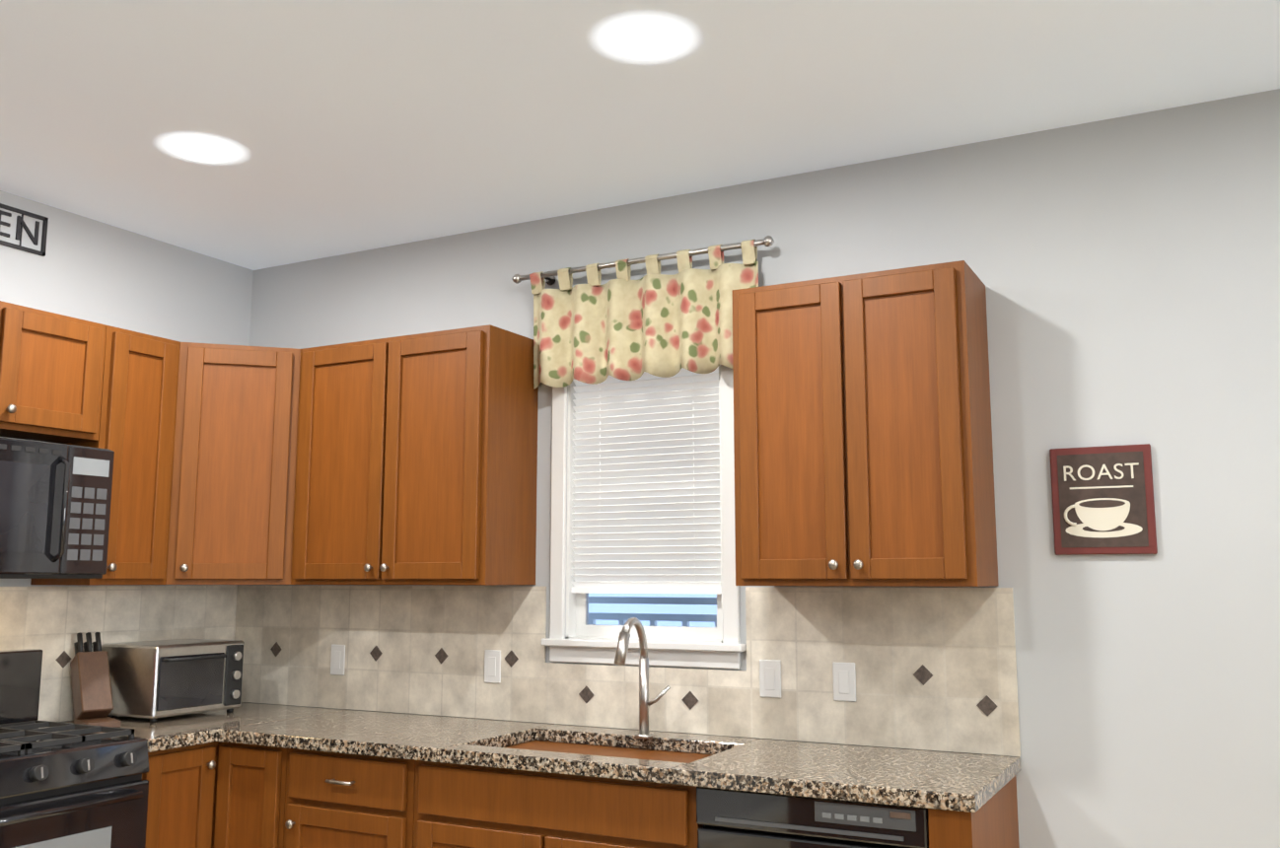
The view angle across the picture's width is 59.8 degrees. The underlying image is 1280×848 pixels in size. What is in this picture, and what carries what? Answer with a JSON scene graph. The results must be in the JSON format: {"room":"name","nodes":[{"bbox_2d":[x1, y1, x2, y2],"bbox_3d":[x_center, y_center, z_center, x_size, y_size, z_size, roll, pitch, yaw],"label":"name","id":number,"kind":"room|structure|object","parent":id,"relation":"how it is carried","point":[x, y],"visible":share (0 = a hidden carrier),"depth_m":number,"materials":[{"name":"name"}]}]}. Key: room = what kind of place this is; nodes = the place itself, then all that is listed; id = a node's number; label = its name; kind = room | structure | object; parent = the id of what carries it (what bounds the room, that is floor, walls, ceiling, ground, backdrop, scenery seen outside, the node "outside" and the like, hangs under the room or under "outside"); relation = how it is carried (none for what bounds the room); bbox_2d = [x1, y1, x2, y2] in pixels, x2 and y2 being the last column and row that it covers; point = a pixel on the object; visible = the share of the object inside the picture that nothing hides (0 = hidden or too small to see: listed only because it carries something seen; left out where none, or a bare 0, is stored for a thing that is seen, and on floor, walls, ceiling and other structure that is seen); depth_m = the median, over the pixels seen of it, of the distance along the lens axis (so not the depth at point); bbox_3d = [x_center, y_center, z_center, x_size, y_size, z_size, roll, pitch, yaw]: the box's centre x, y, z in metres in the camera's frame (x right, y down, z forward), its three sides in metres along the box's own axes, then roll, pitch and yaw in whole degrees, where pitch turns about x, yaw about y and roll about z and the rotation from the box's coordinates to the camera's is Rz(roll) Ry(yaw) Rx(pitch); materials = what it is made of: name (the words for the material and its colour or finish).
{"room":"kitchen","nodes":[
{"label":"kitchen","id":0,"kind":"room"},
{"bbox_2d":[0,190,253,586],"bbox_3d":[-2.525,0.481,3.156,0.100,2.740,3.640,-4,-9,27],"label":"wall","id":1,"kind":"structure","parent":0,"point":[86,268],"depth_m":4.24,"materials":[{"name":"paint"}]},
{"bbox_2d":[0,300,31,434],"bbox_3d":[-2.207,-0.198,3.390,0.327,0.400,0.446,-4,-9,27],"label":"upper cabinet","id":2,"kind":"object","parent":1,"relation":"attached to","point":[15,320],"depth_m":3.50,"materials":[{"name":"brown wood"}]},
{"bbox_2d":[0,203,48,256],"bbox_3d":[-2.267,-0.706,3.696,0.011,0.140,0.625,-4,-9,27],"label":"kitchen sign","id":3,"kind":"object","parent":1,"relation":"attached to","point":[21,223],"visible":1,"depth_m":3.90,"materials":[{"name":"metal"}]},
{"bbox_2d":[0,307,110,446],"bbox_3d":[-2.062,-0.159,3.665,0.327,0.400,0.439,-4,-9,27],"label":"upper cabinet","id":4,"kind":"object","parent":1,"relation":"attached to","point":[65,390],"depth_m":3.66,"materials":[{"name":"brown wood"}]},
{"bbox_2d":[0,436,114,578],"bbox_3d":[-2.083,0.261,3.436,0.445,0.428,0.751,-4,-9,27],"label":"microwave","id":5,"kind":"object","parent":4,"relation":"attached to","point":[55,500],"visible":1,"depth_m":3.49,"materials":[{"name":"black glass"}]},
{"bbox_2d":[30,326,193,585],"bbox_3d":[-1.851,0.129,3.973,0.379,0.885,0.364,-4,-9,27],"label":"upper cabinet","id":6,"kind":"object","parent":1,"relation":"attached to","point":[146,409],"depth_m":3.91,"materials":[{"name":"brown wood"}]},
{"bbox_2d":[181,342,287,584],"bbox_3d":[-1.551,0.174,4.295,0.607,0.885,0.607,-4,-9,27],"label":"upper cabinet","id":7,"kind":"object","parent":1,"relation":"attached to","point":[231,528],"depth_m":4.08,"materials":[{"name":"brown wood"}]},
{"bbox_2d":[0,0,1279,270],"bbox_3d":[0.149,-1.348,0.192,7.800,0.060,6.800,-4,-9,27],"label":"ceiling","id":8,"kind":"structure","parent":0,"point":[359,124],"depth_m":3.09,"materials":[{"name":"paint"}]},
{"bbox_2d":[154,130,252,166],"bbox_3d":[-1.364,-0.853,3.469,0.310,0.012,0.310,-4,-9,27],"label":"recessed light","id":9,"kind":"object","parent":8,"relation":"in","point":[203,149],"visible":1,"depth_m":3.46,"materials":[{"name":"white"}]},
{"bbox_2d":[587,9,702,66],"bbox_3d":[0.013,-0.952,2.764,0.310,0.012,0.310,-4,-9,27],"label":"recessed light","id":10,"kind":"object","parent":8,"relation":"in","point":[646,38],"visible":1,"depth_m":2.75,"materials":[{"name":"white"}]},
{"bbox_2d":[237,88,1279,847],"bbox_3d":[1.662,0.453,2.958,7.700,2.740,0.100,-4,-9,27],"label":"wall","id":11,"kind":"structure","parent":0,"point":[1125,270],"depth_m":3.15,"materials":[{"name":"paint"}]},
{"bbox_2d":[276,336,402,584],"bbox_3d":[-1.035,0.154,4.154,0.558,0.885,0.380,-4,-9,27],"label":"upper cabinet","id":12,"kind":"object","parent":11,"relation":"attached to","point":[339,457],"depth_m":4.04,"materials":[{"name":"brown wood"}]},
{"bbox_2d":[394,324,538,585],"bbox_3d":[-0.668,0.131,3.993,0.496,0.885,0.327,-4,-9,27],"label":"upper cabinet","id":13,"kind":"object","parent":11,"relation":"attached to","point":[408,460],"depth_m":3.84,"materials":[{"name":"brown wood"}]},
{"bbox_2d":[512,235,774,284],"bbox_3d":[-0.003,-0.560,3.872,1.016,0.040,0.091,-4,-9,27],"label":"rod","id":14,"kind":"object","parent":11,"relation":"attached to","point":[549,277],"visible":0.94,"depth_m":3.83,"materials":[{"name":"silver metal"}]},
{"bbox_2d":[529,239,758,389],"bbox_3d":[-0.006,-0.364,3.817,0.884,0.431,0.069,-4,-9,27],"label":"fabric valance","id":15,"kind":"object","parent":14,"relation":"hanging from","point":[653,321],"visible":0.9,"depth_m":3.81,"materials":[{"name":"beige fabric"}]},
{"bbox_2d":[541,363,746,669],"bbox_3d":[0.021,0.252,3.831,0.755,1.130,0.145,-4,-9,27],"label":"window","id":16,"kind":"structure","parent":11,"relation":"in","point":[693,630],"depth_m":3.78,"materials":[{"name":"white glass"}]},
{"bbox_2d":[571,366,720,593],"bbox_3d":[0.020,0.168,3.842,0.577,0.826,0.037,-4,-9,27],"label":"window blinds","id":17,"kind":"object","parent":16,"relation":"attached to","point":[647,506],"visible":0.75,"depth_m":3.83,"materials":[{"name":"white plastic"}]},
{"bbox_2d":[732,260,998,586],"bbox_3d":[0.649,0.027,3.290,0.695,0.895,0.359,-4,-9,27],"label":"upper cabinet","id":18,"kind":"object","parent":11,"relation":"attached to","point":[863,451],"visible":1,"depth_m":3.15,"materials":[{"name":"brown wood"}]},
{"bbox_2d":[1049,443,1157,555],"bbox_3d":[1.294,0.213,3.114,0.265,0.302,0.024,-4,-9,27],"label":"coffee sign","id":19,"kind":"object","parent":11,"relation":"attached to","point":[1102,501],"visible":1,"depth_m":3.11,"materials":[{"name":"brown wood"}]},
{"bbox_3d":[0.149,1.425,-0.196,7.800,0.060,6.800,-4,-9,27],"label":"floor","id":20,"kind":"structure","parent":0,"visible":0},
{"bbox_2d":[0,648,149,847],"bbox_3d":[-1.948,1.280,3.223,0.696,1.175,0.751,-4,-9,27],"label":"gas range","id":21,"kind":"object","parent":20,"relation":"on","point":[79,786],"visible":1,"depth_m":3.29,"materials":[{"name":"metal"}]},
{"bbox_2d":[45,702,1021,847],"bbox_3d":[-0.514,1.436,3.393,3.112,0.914,0.914,-4,-9,27],"label":"base cabinet","id":22,"kind":"object","parent":20,"relation":"on","point":[252,775],"visible":0.98,"depth_m":3.26,"materials":[{"name":"brown wood"}]},
{"bbox_2d":[70,632,120,727],"bbox_3d":[-1.889,0.882,3.854,0.100,0.308,0.273,7,-11,-42],"label":"knife block","id":23,"kind":"object","parent":22,"relation":"on","point":[91,686],"visible":0.98,"depth_m":3.85,"materials":[{"name":"brown wood"}]},
{"bbox_2d":[0,585,236,721],"bbox_3d":[-2.160,0.777,3.686,0.013,0.470,2.040,-4,-9,27],"label":"tile backsplash","id":24,"kind":"structure","parent":22,"relation":"on","point":[48,619],"depth_m":4.02,"materials":[{"name":"tile"}]},
{"bbox_2d":[101,639,244,722],"bbox_3d":[-1.706,0.938,4.095,0.336,0.265,0.400,-4,-9,27],"label":"toaster oven","id":25,"kind":"object","parent":22,"relation":"on","point":[153,681],"visible":0.94,"depth_m":3.96,"materials":[{"name":"metal"}]},
{"bbox_2d":[232,585,1020,756],"bbox_3d":[-0.306,0.805,3.882,3.112,0.470,0.018,-4,-9,27],"label":"tile backsplash","id":26,"kind":"structure","parent":22,"relation":"on","point":[930,669],"depth_m":3.62,"materials":[{"name":"tile"}]},
{"bbox_2d":[614,617,670,738],"bbox_3d":[0.004,0.793,3.459,0.119,0.376,0.210,-4,-9,27],"label":"faucet","id":27,"kind":"object","parent":22,"relation":"on","point":[645,702],"visible":1,"depth_m":3.51,"materials":[{"name":"silver metal"}]}
]}

